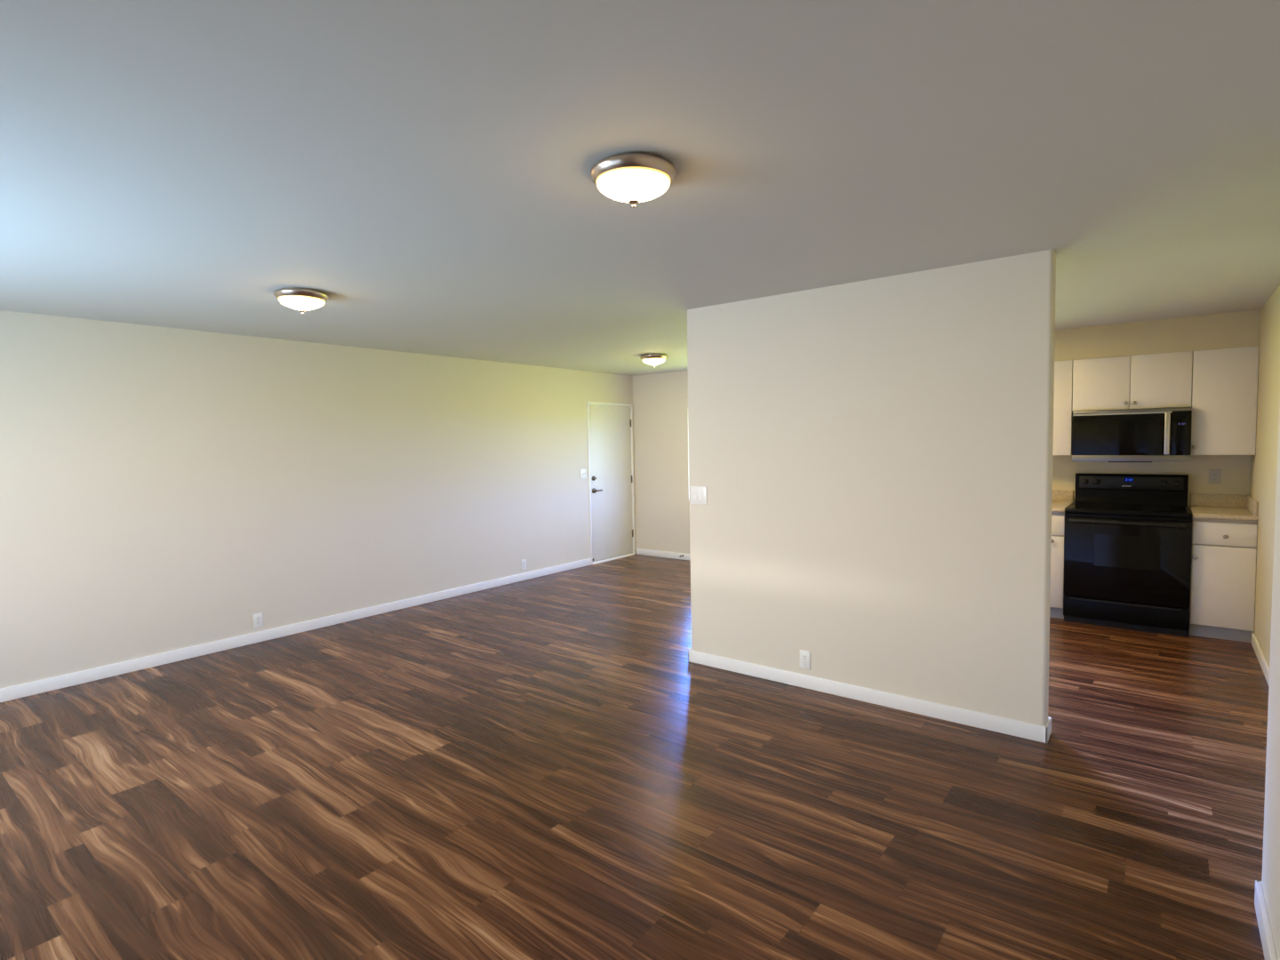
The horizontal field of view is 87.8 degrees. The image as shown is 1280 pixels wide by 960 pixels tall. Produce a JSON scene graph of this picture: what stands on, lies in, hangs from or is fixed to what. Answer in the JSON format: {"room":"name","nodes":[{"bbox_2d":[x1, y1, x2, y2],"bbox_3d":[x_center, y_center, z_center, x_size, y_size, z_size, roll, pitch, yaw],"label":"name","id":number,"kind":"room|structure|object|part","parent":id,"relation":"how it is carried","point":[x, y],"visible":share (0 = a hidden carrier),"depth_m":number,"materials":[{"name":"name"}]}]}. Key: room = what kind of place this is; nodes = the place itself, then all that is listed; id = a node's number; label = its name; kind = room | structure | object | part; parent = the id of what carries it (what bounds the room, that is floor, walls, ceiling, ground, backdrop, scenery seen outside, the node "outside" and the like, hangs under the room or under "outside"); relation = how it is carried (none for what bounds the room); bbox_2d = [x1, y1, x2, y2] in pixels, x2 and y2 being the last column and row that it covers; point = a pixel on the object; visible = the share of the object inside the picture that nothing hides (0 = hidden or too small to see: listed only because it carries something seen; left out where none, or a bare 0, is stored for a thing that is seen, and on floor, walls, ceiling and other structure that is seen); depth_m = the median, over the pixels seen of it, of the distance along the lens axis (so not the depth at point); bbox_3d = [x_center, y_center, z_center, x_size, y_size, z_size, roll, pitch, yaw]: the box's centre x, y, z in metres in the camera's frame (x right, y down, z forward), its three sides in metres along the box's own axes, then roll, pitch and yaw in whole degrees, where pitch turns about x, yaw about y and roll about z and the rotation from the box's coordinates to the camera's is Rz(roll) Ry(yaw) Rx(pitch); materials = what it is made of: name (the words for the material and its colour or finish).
{"room":"empty living room","nodes":[
{"label":"empty living room","id":0,"kind":"room"},
{"bbox_2d":[0,310,635,688],"bbox_3d":[-2.607,0.033,6.003,0.150,2.440,8.282,2,4,38],"label":"wall","id":1,"kind":"structure","parent":0,"point":[163,489],"depth_m":5.24,"materials":[{"name":"beige paint"}]},
{"bbox_2d":[252,612,263,628],"bbox_3d":[-3.066,1.127,5.333,0.014,0.118,0.072,2,4,38],"label":"wall outlet","id":2,"kind":"object","parent":1,"relation":"attached to","point":[258,620],"visible":1,"depth_m":5.33,"materials":[{"name":"white plastic"}]},
{"bbox_2d":[0,558,591,702],"bbox_3d":[-2.806,1.236,5.659,0.013,0.085,7.058,2,4,38],"label":"baseboard","id":3,"kind":"structure","parent":1,"relation":"attached to","point":[32,688],"depth_m":5.26,"materials":[{"name":"white paint"}]},
{"bbox_2d":[520,559,526,569],"bbox_3d":[-1.321,0.959,7.545,0.014,0.118,0.072,2,4,38],"label":"wall outlet","id":4,"kind":"object","parent":1,"relation":"attached to","point":[524,561],"visible":1,"depth_m":7.54,"materials":[{"name":"white plastic"}]},
{"bbox_2d":[580,469,586,478],"bbox_3d":[-0.699,-0.078,8.287,0.020,0.116,0.116,2,4,38],"label":"light switch","id":5,"kind":"object","parent":1,"relation":"attached to","point":[583,472],"visible":1,"depth_m":8.29,"materials":[{"name":"white plastic"}]},
{"bbox_2d":[586,401,635,564],"bbox_3d":[-0.401,0.019,8.753,0.196,2.060,0.904,2,4,38],"label":"door","id":6,"kind":"structure","parent":1,"relation":"in","point":[610,425],"depth_m":8.72,"materials":[{"name":"white paint"}]},
{"bbox_2d":[0,553,1268,959],"bbox_3d":[-0.078,1.368,4.106,6.526,0.100,8.282,2,4,38],"label":"floor","id":7,"kind":"structure","parent":0,"point":[539,768],"depth_m":2.83,"materials":[{"name":"brown wood"}]},
{"bbox_2d":[1049,512,1064,618],"bbox_3d":[3.512,0.695,5.885,0.471,0.899,0.674,2,4,38],"label":"base cabinet","id":8,"kind":"object","parent":7,"relation":"on","point":[1058,518],"visible":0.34,"depth_m":5.53,"materials":[{"name":"beige wood"}]},
{"bbox_3d":[3.331,0.763,5.657,0.467,0.598,0.019,2,4,38],"label":"cabinet door","id":9,"kind":"part","parent":8,"relation":"part of","materials":[{"name":"white laminate"}]},
{"bbox_3d":[3.323,0.371,5.634,0.467,0.166,0.019,2,4,38],"label":"drawer","id":10,"kind":"part","parent":8,"relation":"part of","materials":[{"name":"white laminate"}]},
{"bbox_2d":[1051,489,1073,512],"bbox_3d":[3.394,0.173,5.944,0.751,0.138,0.666,2,4,38],"label":"countertop","id":11,"kind":"structure","parent":8,"relation":"on","point":[1061,500],"depth_m":5.97,"materials":[{"name":"beige stone"}]},
{"bbox_2d":[1063,472,1192,637],"bbox_3d":[3.992,0.564,5.454,0.806,1.192,0.735,2,4,38],"label":"range","id":12,"kind":"object","parent":7,"relation":"on","point":[1128,537],"visible":1,"depth_m":5.26,"materials":[{"name":"black metal"}]},
{"bbox_3d":[3.902,0.015,5.831,0.052,0.052,0.033,2,4,38],"label":"control knob","id":13,"kind":"part","parent":12,"relation":"part of","materials":[{"name":"black plastic"}]},
{"bbox_3d":[3.967,0.016,5.780,0.052,0.052,0.033,2,4,38],"label":"control knob","id":14,"kind":"part","parent":12,"relation":"part of","materials":[{"name":"black plastic"}]},
{"bbox_3d":[3.825,1.145,5.262,0.792,0.060,0.016,2,4,38],"label":"toe panel","id":15,"kind":"part","parent":12,"relation":"part of","materials":[{"name":"black plastic"}]},
{"bbox_3d":[3.816,1.045,5.248,0.804,0.162,0.034,2,4,38],"label":"storage drawer","id":16,"kind":"part","parent":12,"relation":"part of","materials":[{"name":"black metal"}]},
{"bbox_3d":[3.808,0.633,5.223,0.804,0.648,0.034,2,4,38],"label":"oven door","id":17,"kind":"part","parent":12,"relation":"part of","materials":[{"name":"black glass"}]},
{"bbox_3d":[3.777,0.336,5.173,0.744,0.024,0.055,2,4,38],"label":"oven handle","id":18,"kind":"part","parent":12,"relation":"part of","materials":[{"name":"black plastic"}]},
{"bbox_3d":[3.805,0.292,5.207,0.804,0.030,0.036,2,4,38],"label":"control rail","id":19,"kind":"part","parent":12,"relation":"part of","materials":[{"name":"black metal"}]},
{"bbox_2d":[1064,502,1192,518],"bbox_3d":[3.975,0.242,5.422,0.806,0.039,0.608,2,4,38],"label":"cooktop","id":20,"kind":"object","parent":12,"relation":"in","point":[1077,509],"depth_m":5.32,"materials":[{"name":"black glass"}]},
{"bbox_3d":[4.332,0.026,5.493,0.052,0.052,0.033,2,4,38],"label":"control knob","id":21,"kind":"part","parent":12,"relation":"part of","materials":[{"name":"black plastic"}]},
{"bbox_3d":[4.397,0.028,5.441,0.052,0.052,0.033,2,4,38],"label":"control knob","id":22,"kind":"part","parent":12,"relation":"part of","materials":[{"name":"black plastic"}]},
{"bbox_2d":[1189,517,1257,642],"bbox_3d":[4.474,0.721,5.128,0.360,0.899,0.674,2,4,38],"label":"base cabinet","id":23,"kind":"object","parent":7,"relation":"on","point":[1224,552],"visible":0.98,"depth_m":4.89,"materials":[{"name":"beige wood"}]},
{"bbox_3d":[4.293,0.789,4.900,0.356,0.598,0.019,2,4,38],"label":"cabinet door","id":24,"kind":"part","parent":23,"relation":"part of","materials":[{"name":"white laminate"}]},
{"bbox_2d":[1190,493,1258,520],"bbox_3d":[4.467,0.202,5.100,0.360,0.138,0.666,2,4,38],"label":"countertop","id":25,"kind":"structure","parent":23,"relation":"on","point":[1225,507],"depth_m":5.22,"materials":[{"name":"beige stone"}]},
{"bbox_3d":[4.286,0.397,4.877,0.356,0.166,0.019,2,4,38],"label":"drawer","id":26,"kind":"part","parent":23,"relation":"part of","materials":[{"name":"white laminate"}]},
{"bbox_2d":[0,0,1279,375],"bbox_3d":[-0.127,-1.167,3.958,6.526,0.100,8.282,2,4,38],"label":"ceiling","id":27,"kind":"structure","parent":0,"point":[422,167],"depth_m":2.08,"materials":[{"name":"white paint"}]},
{"bbox_2d":[273,288,328,314],"bbox_3d":[-1.932,-1.010,3.799,0.280,0.125,0.280,2,4,38],"label":"ceiling light","id":28,"kind":"object","parent":27,"relation":"attached to","point":[302,300],"visible":1,"depth_m":3.71,"materials":[{"name":"white glass"}]},
{"bbox_2d":[590,153,676,207],"bbox_3d":[-0.021,-0.951,2.164,0.280,0.125,0.280,2,4,38],"label":"ceiling light","id":29,"kind":"object","parent":27,"relation":"attached to","point":[633,179],"visible":1,"depth_m":2.08,"materials":[{"name":"white glass"}]},
{"bbox_2d":[640,353,667,367],"bbox_3d":[0.146,-1.231,6.888,0.280,0.125,0.280,2,4,38],"label":"ceiling light","id":30,"kind":"object","parent":27,"relation":"attached to","point":[653,359],"visible":1,"depth_m":6.79,"materials":[{"name":"white glass"}]},
{"bbox_2d":[687,249,1055,726],"bbox_3d":[1.215,0.078,3.991,2.143,2.440,0.132,2,4,38],"label":"wall","id":31,"kind":"structure","parent":0,"point":[873,458],"depth_m":3.76,"materials":[{"name":"beige paint"}]},
{"bbox_2d":[690,486,707,504],"bbox_3d":[0.400,0.105,4.546,0.132,0.124,0.012,2,4,38],"label":"light switch","id":32,"kind":"object","parent":31,"relation":"attached to","point":[698,493],"visible":1,"depth_m":4.54,"materials":[{"name":"white plastic"}]},
{"bbox_2d":[800,649,810,670],"bbox_3d":[1.027,1.118,4.132,0.072,0.118,0.014,2,4,38],"label":"wall outlet","id":33,"kind":"object","parent":31,"relation":"attached to","point":[804,655],"visible":1,"depth_m":4.13,"materials":[{"name":"white plastic"}]},
{"bbox_2d":[688,648,1051,743],"bbox_3d":[1.238,1.253,4.061,2.169,0.085,0.156,2,4,38],"label":"baseboard","id":34,"kind":"structure","parent":31,"relation":"attached to","point":[1037,732],"depth_m":3.82,"materials":[{"name":"white paint"}]},
{"bbox_2d":[632,370,1251,553],"bbox_3d":[2.412,-0.135,7.219,6.226,2.440,0.150,2,4,38],"label":"wall","id":35,"kind":"structure","parent":0,"point":[660,400],"depth_m":8.67,"materials":[{"name":"beige paint"}]},
{"bbox_2d":[636,548,690,560],"bbox_3d":[1.315,1.016,8.065,3.462,0.085,0.013,2,4,38],"label":"baseboard","id":36,"kind":"structure","parent":35,"relation":"attached to","point":[639,551],"depth_m":8.85,"materials":[{"name":"white paint"}]},
{"bbox_2d":[1052,360,1072,455],"bbox_3d":[3.476,-0.633,6.015,0.758,0.812,0.362,2,4,38],"label":"upper cabinet","id":37,"kind":"object","parent":35,"relation":"attached to","point":[1063,370],"visible":0.08,"depth_m":5.71,"materials":[{"name":"beige wood"}]},
{"bbox_2d":[1051,489,1073,502],"bbox_3d":[3.594,0.137,6.196,0.751,0.103,0.021,2,4,38],"label":"backsplash","id":38,"kind":"structure","parent":35,"relation":"attached to","point":[1058,495],"depth_m":6.00,"materials":[{"name":"beige stone"}]},
{"bbox_2d":[1072,351,1192,411],"bbox_3d":[4.079,-0.804,5.526,0.784,0.436,0.362,2,4,38],"label":"upper cabinet","id":39,"kind":"object","parent":35,"relation":"attached to","point":[1161,380],"visible":1,"depth_m":5.39,"materials":[{"name":"beige wood"}]},
{"bbox_3d":[3.840,-0.799,5.538,0.391,0.430,0.019,2,4,38],"label":"cabinet door","id":40,"kind":"part","parent":39,"relation":"part of","materials":[{"name":"white laminate"}]},
{"bbox_2d":[1072,407,1191,462],"bbox_3d":[4.064,-0.367,5.511,0.770,0.429,0.455,2,4,38],"label":"microwave","id":41,"kind":"object","parent":39,"relation":"attached to","point":[1156,434],"visible":1,"depth_m":5.35,"materials":[{"name":"black plastic"}]},
{"bbox_3d":[3.915,-0.374,5.416,0.651,0.342,0.031,2,4,38],"label":"door","id":42,"kind":"part","parent":41,"relation":"part of","materials":[{"name":"black glass"}]},
{"bbox_3d":[4.126,-0.364,5.202,0.036,0.332,0.048,2,4,38],"label":"door handle","id":43,"kind":"part","parent":41,"relation":"part of","materials":[{"name":"silver metal"}]},
{"bbox_3d":[4.218,-0.366,5.178,0.117,0.342,0.031,2,4,38],"label":"control panel","id":44,"kind":"part","parent":41,"relation":"part of","materials":[{"name":"black glass"}]},
{"bbox_3d":[4.148,-0.791,5.296,0.385,0.430,0.019,2,4,38],"label":"cabinet door","id":45,"kind":"part","parent":39,"relation":"part of","materials":[{"name":"white laminate"}]},
{"bbox_2d":[1208,469,1221,483],"bbox_3d":[4.644,-0.029,5.367,0.072,0.118,0.014,2,4,38],"label":"wall outlet","id":46,"kind":"object","parent":35,"relation":"attached to","point":[1214,475],"visible":1,"depth_m":5.36,"materials":[{"name":"beige plastic"}]},
{"bbox_2d":[1190,493,1246,507],"bbox_3d":[4.666,0.166,5.352,0.360,0.103,0.021,2,4,38],"label":"backsplash","id":47,"kind":"structure","parent":35,"relation":"attached to","point":[1198,500],"depth_m":5.35,"materials":[{"name":"beige stone"}]},
{"bbox_2d":[1190,345,1259,455],"bbox_3d":[4.539,-0.604,5.178,0.376,0.812,0.362,2,4,38],"label":"upper cabinet","id":48,"kind":"object","parent":35,"relation":"attached to","point":[1225,380],"visible":0.99,"depth_m":5.06,"materials":[{"name":"beige wood"}]},
{"bbox_2d":[1054,309,1260,360],"bbox_3d":[3.618,-1.169,5.899,2.742,0.266,0.307,2,4,38],"label":"wall","id":49,"kind":"structure","parent":0,"point":[1239,329],"depth_m":5.29,"materials":[{"name":"beige paint"}]},
{"bbox_2d":[1249,285,1279,666],"bbox_3d":[3.611,0.055,3.594,0.150,2.440,4.372,2,4,38],"label":"wall","id":50,"kind":"structure","parent":0,"point":[1264,463],"depth_m":4.42,"materials":[{"name":"beige paint"}]},
{"bbox_2d":[1261,397,1279,959],"bbox_3d":[0.947,0.292,0.429,0.412,2.440,3.910,2,4,38],"label":"wall","id":51,"kind":"structure","parent":0,"point":[1270,878],"depth_m":2.01,"materials":[{"name":"beige paint"}]},
{"bbox_2d":[1251,632,1277,959],"bbox_3d":[2.062,1.357,2.015,0.278,0.085,7.352,2,4,38],"label":"baseboard","id":52,"kind":"structure","parent":51,"relation":"attached to","point":[1268,948],"depth_m":2.06,"materials":[{"name":"white paint"}]}
]}

